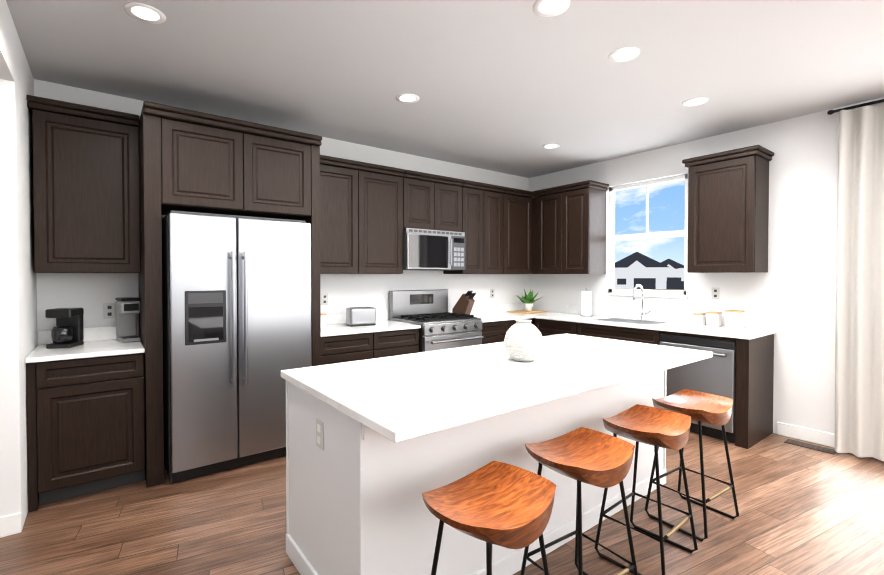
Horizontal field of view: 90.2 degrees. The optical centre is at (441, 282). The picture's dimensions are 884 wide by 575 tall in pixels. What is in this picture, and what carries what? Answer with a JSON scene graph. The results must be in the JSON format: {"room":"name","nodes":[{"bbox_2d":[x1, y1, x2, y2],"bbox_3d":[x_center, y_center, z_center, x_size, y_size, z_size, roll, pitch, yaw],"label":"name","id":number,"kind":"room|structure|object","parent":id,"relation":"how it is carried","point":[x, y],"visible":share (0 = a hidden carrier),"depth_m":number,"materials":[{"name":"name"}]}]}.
{"room":"kitchen","nodes":[
{"label":"kitchen","id":0,"kind":"room"},
{"bbox_2d":[0,42,27,531],"bbox_3d":[-3.908,0.005,1.201,4.000,2.740,0.120,-1,1,-38],"label":"wall","id":1,"kind":"structure","parent":0,"point":[18,311],"depth_m":2.36,"materials":[{"name":"white paint"}]},
{"bbox_2d":[0,512,20,537],"bbox_3d":[-3.867,1.321,1.168,4.000,0.110,0.014,-1,1,-38],"label":"baseboard","id":2,"kind":"structure","parent":1,"relation":"attached to","point":[10,524],"depth_m":2.36,"materials":[{"name":"white paint"}]},
{"bbox_2d":[0,0,36,354],"bbox_3d":[-1.870,-0.003,1.734,0.120,2.740,3.200,-1,1,-38],"label":"wall","id":3,"kind":"structure","parent":0,"point":[9,38],"depth_m":2.70,"materials":[{"name":"white paint"}]},
{"bbox_2d":[34,79,528,345],"bbox_3d":[-0.834,-0.048,4.626,5.290,2.740,0.120,-1,1,-38],"label":"wall","id":4,"kind":"structure","parent":0,"point":[90,294],"depth_m":4.46,"materials":[{"name":"white paint"}]},
{"bbox_2d":[26,95,140,272],"bbox_3d":[-2.458,-0.614,3.043,0.596,1.100,0.387,-1,1,-38],"label":"upper cabinet","id":5,"kind":"object","parent":4,"relation":"attached to","point":[86,183],"visible":0.9,"depth_m":2.92,"materials":[{"name":"brown wood"}]},
{"bbox_2d":[104,303,114,318],"bbox_3d":[-2.478,0.213,3.282,0.070,0.115,0.007,-1,1,-38],"label":"electrical outlet plate","id":6,"kind":"object","parent":4,"relation":"attached to","point":[109,310],"depth_m":3.28,"materials":[{"name":"grey plastic"}]},
{"bbox_2d":[321,293,327,304],"bbox_3d":[-1.147,0.167,4.306,0.070,0.115,0.007,-1,1,-38],"label":"electrical outlet plate","id":7,"kind":"object","parent":4,"relation":"attached to","point":[324,296],"depth_m":4.30,"materials":[{"name":"grey plastic"}]},
{"bbox_2d":[320,159,359,273],"bbox_3d":[-1.088,-0.585,4.125,0.498,1.010,0.347,-1,1,-38],"label":"upper cabinet","id":8,"kind":"object","parent":4,"relation":"attached to","point":[339,182],"depth_m":4.03,"materials":[{"name":"brown wood"}]},
{"bbox_2d":[360,163,403,273],"bbox_3d":[-0.693,-0.589,4.428,0.498,1.010,0.347,-1,1,-38],"label":"upper cabinet","id":9,"kind":"object","parent":4,"relation":"attached to","point":[369,212],"depth_m":4.29,"materials":[{"name":"brown wood"}]},
{"bbox_2d":[404,171,435,229],"bbox_3d":[-0.341,-0.826,4.695,0.388,0.545,0.347,-1,1,-38],"label":"upper cabinet","id":10,"kind":"object","parent":4,"relation":"attached to","point":[419,190],"depth_m":4.56,"materials":[{"name":"brown wood"}]},
{"bbox_2d":[403,228,464,269],"bbox_3d":[-0.153,-0.341,4.777,0.768,0.418,0.458,-1,1,-38],"label":"microwave","id":11,"kind":"object","parent":10,"relation":"attached to","point":[425,249],"visible":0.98,"depth_m":4.59,"materials":[{"name":"grey metal"}]},
{"bbox_2d":[436,179,463,231],"bbox_3d":[-0.033,-0.830,4.932,0.389,0.545,0.347,-1,1,-38],"label":"upper cabinet","id":12,"kind":"object","parent":4,"relation":"attached to","point":[449,192],"depth_m":4.81,"materials":[{"name":"brown wood"}]},
{"bbox_2d":[443,183,483,273],"bbox_3d":[0.251,-0.601,5.155,0.326,1.010,0.347,-1,1,-38],"label":"upper cabinet","id":13,"kind":"object","parent":4,"relation":"attached to","point":[473,193],"depth_m":5.03,"materials":[{"name":"brown wood"}]},
{"bbox_2d":[448,303,524,314],"bbox_3d":[0.618,0.341,5.658,1.489,0.099,0.020,-1,1,-38],"label":"backsplash","id":14,"kind":"structure","parent":4,"relation":"attached to","point":[516,306],"depth_m":5.70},
{"bbox_2d":[490,289,493,297],"bbox_3d":[0.652,0.146,5.690,0.070,0.115,0.007,-1,1,-38],"label":"electrical outlet plate","id":15,"kind":"object","parent":4,"relation":"attached to","point":[491,290],"depth_m":5.68,"materials":[{"name":"grey plastic"}]},
{"bbox_2d":[484,187,503,273],"bbox_3d":[0.509,-0.604,5.353,0.326,1.010,0.347,-1,1,-38],"label":"upper cabinet","id":16,"kind":"object","parent":4,"relation":"attached to","point":[493,196],"depth_m":5.22,"materials":[{"name":"brown wood"}]},
{"bbox_2d":[504,191,531,273],"bbox_3d":[0.842,-0.608,5.609,0.513,1.010,0.347,-1,1,-38],"label":"upper cabinet","id":17,"kind":"object","parent":4,"relation":"attached to","point":[517,204],"depth_m":5.47,"materials":[{"name":"brown wood"}]},
{"bbox_2d":[0,432,883,574],"bbox_3d":[0.380,1.424,-0.045,9.250,0.060,9.200,-1,1,-38],"label":"floor","id":18,"kind":"structure","parent":0,"point":[804,511],"depth_m":2.45,"materials":[{"name":"brown wood"}]},
{"bbox_2d":[25,325,144,512],"bbox_3d":[-2.373,0.840,2.974,0.574,1.015,0.637,-1,1,-38],"label":"base cabinet","id":19,"kind":"object","parent":18,"relation":"on","point":[86,417],"visible":0.9,"depth_m":2.74,"materials":[{"name":"brown wood"}]},
{"bbox_2d":[45,308,83,348],"bbox_3d":[-2.523,0.304,2.941,0.144,0.256,0.180,0,1,-13],"label":"coffee maker","id":20,"kind":"object","parent":19,"relation":"on","point":[67,331],"visible":1,"depth_m":2.91,"materials":[{"name":"black plastic"}]},
{"bbox_2d":[115,297,140,342],"bbox_3d":[-2.290,0.270,3.212,0.192,0.315,0.116,1,1,42],"label":"pod coffee maker","id":21,"kind":"object","parent":19,"relation":"on","point":[128,309],"visible":1,"depth_m":3.19,"materials":[{"name":"silver metal"}]},
{"bbox_2d":[138,101,321,487],"bbox_3d":[-1.647,0.085,3.470,1.190,2.510,0.717,-1,1,-38],"label":"surround","id":22,"kind":"object","parent":18,"relation":"on","point":[194,161],"visible":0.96,"depth_m":3.09,"materials":[{"name":"brown wood"}]},
{"bbox_2d":[162,210,311,482],"bbox_3d":[-1.596,0.422,3.417,0.950,1.813,0.818,-1,1,-38],"label":"fridge","id":23,"kind":"object","parent":18,"relation":"on","point":[236,305],"visible":0.94,"depth_m":3.08,"materials":[{"name":"grey metal"}]},
{"bbox_2d":[321,311,420,364],"bbox_3d":[-0.796,0.822,4.187,1.009,1.015,0.637,-1,1,-38],"label":"base cabinet","id":24,"kind":"object","parent":18,"relation":"on","point":[342,341],"visible":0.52,"depth_m":3.97,"materials":[{"name":"brown wood"}]},
{"bbox_2d":[321,313,326,329],"bbox_3d":[-1.073,0.346,3.918,0.094,0.142,0.093,-1,1,-38],"label":"canister","id":25,"kind":"object","parent":24,"relation":"on","point":[323,320],"visible":0.65,"depth_m":3.89,"materials":[{"name":"white ceramic"}]},
{"bbox_2d":[346,307,375,326],"bbox_3d":[-0.769,0.326,4.226,0.276,0.172,0.156,-1,1,-30],"label":"toaster","id":26,"kind":"object","parent":24,"relation":"on","point":[360,316],"visible":1,"depth_m":4.15,"materials":[{"name":"silver metal"}]},
{"bbox_2d":[389,289,483,351],"bbox_3d":[-0.049,0.707,4.675,0.756,1.230,0.728,-1,1,-38],"label":"range","id":27,"kind":"object","parent":18,"relation":"on","point":[442,328],"visible":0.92,"depth_m":4.59,"materials":[{"name":"silver metal"}]},
{"bbox_2d":[286,369,666,574],"bbox_3d":[0.361,0.911,2.571,2.264,0.885,0.822,-1,1,-38],"label":"kitchen island","id":28,"kind":"object","parent":18,"relation":"on","point":[376,448],"depth_m":1.88,"materials":[{"name":"white paint"}]},
{"bbox_2d":[281,333,712,444],"bbox_3d":[0.438,0.453,2.464,2.300,0.035,1.090,-1,1,-38],"label":"island countertop","id":29,"kind":"structure","parent":28,"relation":"on","point":[406,397],"depth_m":2.02,"materials":[{"name":"white stone"}]},
{"bbox_2d":[504,320,542,361],"bbox_3d":[0.455,0.324,2.456,0.216,0.222,0.216,-1,1,-38],"label":"vase","id":30,"kind":"object","parent":29,"relation":"on","point":[523,340],"visible":1,"depth_m":2.38,"materials":[{"name":"white ceramic"}]},
{"bbox_2d":[422,461,555,574],"bbox_3d":[0.160,1.026,1.457,0.430,0.689,0.346,-1,1,-44],"label":"stool","id":31,"kind":"object","parent":18,"relation":"on","point":[505,505],"visible":1,"depth_m":1.42,"materials":[{"name":"brown wood"}]},
{"bbox_2d":[481,319,511,343],"bbox_3d":[0.390,0.872,5.114,0.449,0.885,0.617,-1,1,-38],"label":"base cabinet","id":32,"kind":"object","parent":18,"relation":"on","point":[491,332],"depth_m":4.88,"materials":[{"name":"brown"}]},
{"bbox_2d":[512,319,531,324],"bbox_3d":[0.734,0.868,5.378,0.418,0.885,0.617,-1,1,-38],"label":"base cabinet","id":33,"kind":"object","parent":18,"relation":"on","point":[513,320],"depth_m":5.06,"materials":[{"name":"grey stone"}]},
{"bbox_2d":[532,319,575,336],"bbox_3d":[1.523,0.870,5.205,0.617,0.885,0.580,-1,1,-38],"label":"base cabinet","id":34,"kind":"object","parent":18,"relation":"on","point":[547,327],"depth_m":5.04,"materials":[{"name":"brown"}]},
{"bbox_2d":[474,311,563,322],"bbox_3d":[0.807,0.410,5.415,1.489,0.030,0.637,-1,1,-38],"label":"countertop","id":35,"kind":"structure","parent":34,"relation":"on","point":[489,316],"depth_m":5.26,"materials":[{"name":"white stone"}]},
{"bbox_2d":[452,291,475,314],"bbox_3d":[0.260,0.246,5.036,0.274,0.308,0.110,1,1,40],"label":"knife block","id":36,"kind":"object","parent":35,"relation":"on","point":[464,304],"visible":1,"depth_m":4.99,"materials":[{"name":"brown wood"}]},
{"bbox_2d":[507,289,547,313],"bbox_3d":[1.106,0.232,5.703,0.433,0.315,0.374,-1,1,-38],"label":"plant pot","id":37,"kind":"object","parent":35,"relation":"on","point":[528,300],"visible":1,"depth_m":5.66,"materials":[{"name":"green"}]},
{"bbox_2d":[520,427,637,574],"bbox_3d":[0.573,1.021,1.838,0.430,0.689,0.346,-1,1,-34],"label":"stool","id":38,"kind":"object","parent":18,"relation":"on","point":[591,457],"visible":1,"depth_m":1.81,"materials":[{"name":"brown wood"}]},
{"bbox_2d":[572,323,691,344],"bbox_3d":[1.975,0.879,4.619,0.617,0.885,0.901,-1,1,-38],"label":"base cabinet","id":39,"kind":"object","parent":18,"relation":"on","point":[633,334],"depth_m":4.37,"materials":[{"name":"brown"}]},
{"bbox_2d":[532,311,775,338],"bbox_3d":[2.013,0.423,4.545,0.637,0.030,2.209,-1,1,-38],"label":"countertop","id":40,"kind":"structure","parent":39,"relation":"on","point":[604,320],"depth_m":4.20,"materials":[{"name":"white stone"}]},
{"bbox_2d":[580,288,592,316],"bbox_3d":[1.692,0.233,5.160,0.150,0.330,0.150,-1,1,-38],"label":"paper towel","id":41,"kind":"object","parent":40,"relation":"on","point":[586,300],"visible":1,"depth_m":5.11,"materials":[{"name":"white paper"}]},
{"bbox_2d":[633,285,650,319],"bbox_3d":[2.116,0.213,4.661,0.218,0.376,0.120,-1,1,-38],"label":"faucet","id":42,"kind":"object","parent":40,"relation":"on","point":[642,316],"visible":1,"depth_m":4.72,"materials":[{"name":"silver metal"}]},
{"bbox_2d":[692,313,703,325],"bbox_3d":[2.477,0.356,4.240,0.088,0.114,0.088,-1,1,-38],"label":"canister","id":43,"kind":"object","parent":40,"relation":"on","point":[698,318],"depth_m":4.21,"materials":[{"name":"white ceramic"}]},
{"bbox_2d":[704,311,721,326],"bbox_3d":[2.556,0.346,4.137,0.100,0.134,0.100,-1,1,-38],"label":"canister","id":44,"kind":"object","parent":40,"relation":"on","point":[713,318],"depth_m":4.10,"materials":[{"name":"white ceramic"}]},
{"bbox_2d":[725,310,744,328],"bbox_3d":[2.660,0.336,4.002,0.120,0.159,0.120,-1,1,-38],"label":"canister","id":45,"kind":"object","parent":40,"relation":"on","point":[734,319],"depth_m":3.96,"materials":[{"name":"white ceramic"}]},
{"bbox_2d":[594,404,697,574],"bbox_3d":[1.018,1.015,2.194,0.431,0.689,0.365,-1,1,-38],"label":"stool","id":46,"kind":"object","parent":18,"relation":"on","point":[656,428],"visible":0.96,"depth_m":2.18,"materials":[{"name":"brown wood"}]},
{"bbox_2d":[645,389,738,540],"bbox_3d":[1.432,1.010,2.525,0.431,0.689,0.365,-1,1,-38],"label":"stool","id":47,"kind":"object","parent":18,"relation":"on","point":[703,407],"visible":0.83,"depth_m":2.50,"materials":[{"name":"brown wood"}]},
{"bbox_2d":[659,334,735,442],"bbox_3d":[2.387,0.907,3.978,0.632,0.850,0.608,-1,1,-38],"label":"dishwasher","id":48,"kind":"object","parent":18,"relation":"on","point":[715,374],"visible":0.5,"depth_m":3.74,"materials":[{"name":"grey metal"}]},
{"bbox_2d":[784,439,835,454],"bbox_3d":[2.993,1.334,3.580,0.115,0.008,0.320,-1,1,-38],"label":"floor vent","id":49,"kind":"object","parent":18,"relation":"in","point":[813,447],"visible":0.92,"depth_m":3.57,"materials":[{"name":"brown metal"}]},
{"bbox_2d":[6,0,883,177],"bbox_3d":[0.380,-1.385,-0.089,9.250,0.080,9.200,-1,1,-38],"label":"ceiling","id":50,"kind":"structure","parent":0,"point":[512,87],"depth_m":2.84,"materials":[{"name":"grey paint"}]},
{"bbox_2d":[124,2,165,23],"bbox_3d":[-1.521,-1.378,2.259,0.180,0.005,0.180,-1,1,-38],"label":"recessed light","id":51,"kind":"object","parent":50,"relation":"in","point":[144,13],"visible":1,"depth_m":2.25,"materials":[{"name":"white plastic"}]},
{"bbox_2d":[396,93,418,102],"bbox_3d":[-0.260,-1.395,3.343,0.180,0.005,0.180,-1,1,-38],"label":"recessed light","id":52,"kind":"object","parent":50,"relation":"in","point":[408,98],"visible":1,"depth_m":3.34,"materials":[{"name":"white plastic"}]},
{"bbox_2d":[542,143,559,148],"bbox_3d":[1.134,-1.414,4.580,0.180,0.005,0.180,-1,1,-38],"label":"recessed light","id":53,"kind":"object","parent":50,"relation":"in","point":[550,146],"visible":0.98,"depth_m":4.58,"materials":[{"name":"white"}]},
{"bbox_2d":[533,0,569,16],"bbox_3d":[0.546,-1.377,2.197,0.180,0.005,0.180,-1,1,-38],"label":"recessed light","id":54,"kind":"object","parent":50,"relation":"in","point":[547,8],"visible":1,"depth_m":2.21,"materials":[{"name":"white plastic"}]},
{"bbox_2d":[608,47,639,61],"bbox_3d":[1.108,-1.385,2.680,0.180,0.005,0.180,-1,1,-38],"label":"recessed light","id":55,"kind":"object","parent":50,"relation":"in","point":[623,54],"visible":1,"depth_m":2.68,"materials":[{"name":"white plastic"}]},
{"bbox_2d":[682,97,707,106],"bbox_3d":[1.959,-1.396,3.410,0.180,0.005,0.180,-1,1,-38],"label":"recessed light","id":56,"kind":"object","parent":50,"relation":"in","point":[696,101],"visible":1,"depth_m":3.40,"materials":[{"name":"white plastic"}]},
{"bbox_2d":[529,97,883,433],"bbox_3d":[4.003,-0.017,2.595,0.140,2.740,9.000,-1,1,-38],"label":"wall","id":57,"kind":"structure","parent":0,"point":[792,290],"depth_m":3.82,"materials":[{"name":"white paint"}]},
{"bbox_2d":[532,180,608,273],"bbox_3d":[1.525,-0.622,5.370,0.387,1.045,0.896,-1,1,-38],"label":"upper cabinet","id":58,"kind":"object","parent":57,"relation":"attached to","point":[568,228],"visible":0.98,"depth_m":5.16,"materials":[{"name":"brown wood"}]},
{"bbox_2d":[604,174,687,298],"bbox_3d":[2.236,-0.476,4.836,0.120,1.270,0.940,-1,1,-38],"label":"window","id":59,"kind":"structure","parent":57,"relation":"in","point":[612,239],"depth_m":4.85,"materials":[{"name":"white paint"}]},
{"bbox_2d":[566,305,775,330],"bbox_3d":[2.258,0.356,4.733,0.019,0.099,2.209,-1,1,-38],"label":"backsplash","id":60,"kind":"structure","parent":57,"relation":"attached to","point":[673,317],"depth_m":4.62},
{"bbox_2d":[712,287,719,298],"bbox_3d":[2.639,0.108,4.247,0.008,0.115,0.070,-1,1,-38],"label":"electrical outlet plate","id":61,"kind":"object","parent":57,"relation":"attached to","point":[715,290],"depth_m":4.24,"materials":[{"name":"grey plastic"}]},
{"bbox_2d":[682,145,773,272],"bbox_3d":[2.580,-0.616,3.998,0.387,1.055,0.615,-1,1,-38],"label":"upper cabinet","id":62,"kind":"object","parent":57,"relation":"attached to","point":[728,206],"visible":1,"depth_m":3.86,"materials":[{"name":"brown wood"}]},
{"bbox_2d":[777,422,834,447],"bbox_3d":[4.815,1.316,1.435,0.014,0.110,6.140,-1,1,-38],"label":"baseboard","id":63,"kind":"structure","parent":57,"relation":"attached to","point":[793,431],"depth_m":3.70,"materials":[{"name":"white paint"}]},
{"bbox_2d":[827,110,834,114],"bbox_3d":[3.507,-1.342,2.957,0.044,0.040,1.411,-1,1,-38],"label":"curtain rod","id":64,"kind":"object","parent":57,"relation":"attached to","point":[829,112],"depth_m":3.49,"materials":[{"name":"black metal"}]},
{"bbox_2d":[834,99,883,460],"bbox_3d":[3.324,0.005,3.133,0.106,2.640,0.780,-1,1,-38],"label":"curtain","id":65,"kind":"object","parent":64,"relation":"hanging from","point":[859,374],"depth_m":3.33,"materials":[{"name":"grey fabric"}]},
{"label":"outside","id":66,"kind":"structure","parent":0,"visible":0},
{"bbox_2d":[614,180,684,264],"bbox_3d":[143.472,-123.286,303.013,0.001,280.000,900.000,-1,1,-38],"label":"sky","id":67,"kind":"structure","parent":66,"point":[666,206],"depth_m":302.11,"materials":[{"name":"blue"}]},
{"bbox_2d":[640,289,683,290],"bbox_3d":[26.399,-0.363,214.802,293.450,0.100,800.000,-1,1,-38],"label":"ground","id":68,"kind":"structure","parent":66,"point":[665,289],"depth_m":90.47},
{"bbox_2d":[614,252,683,288],"bbox_3d":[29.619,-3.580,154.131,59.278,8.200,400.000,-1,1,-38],"label":"houses","id":69,"kind":"structure","parent":68,"relation":"on","point":[632,271],"depth_m":94.80}
]}

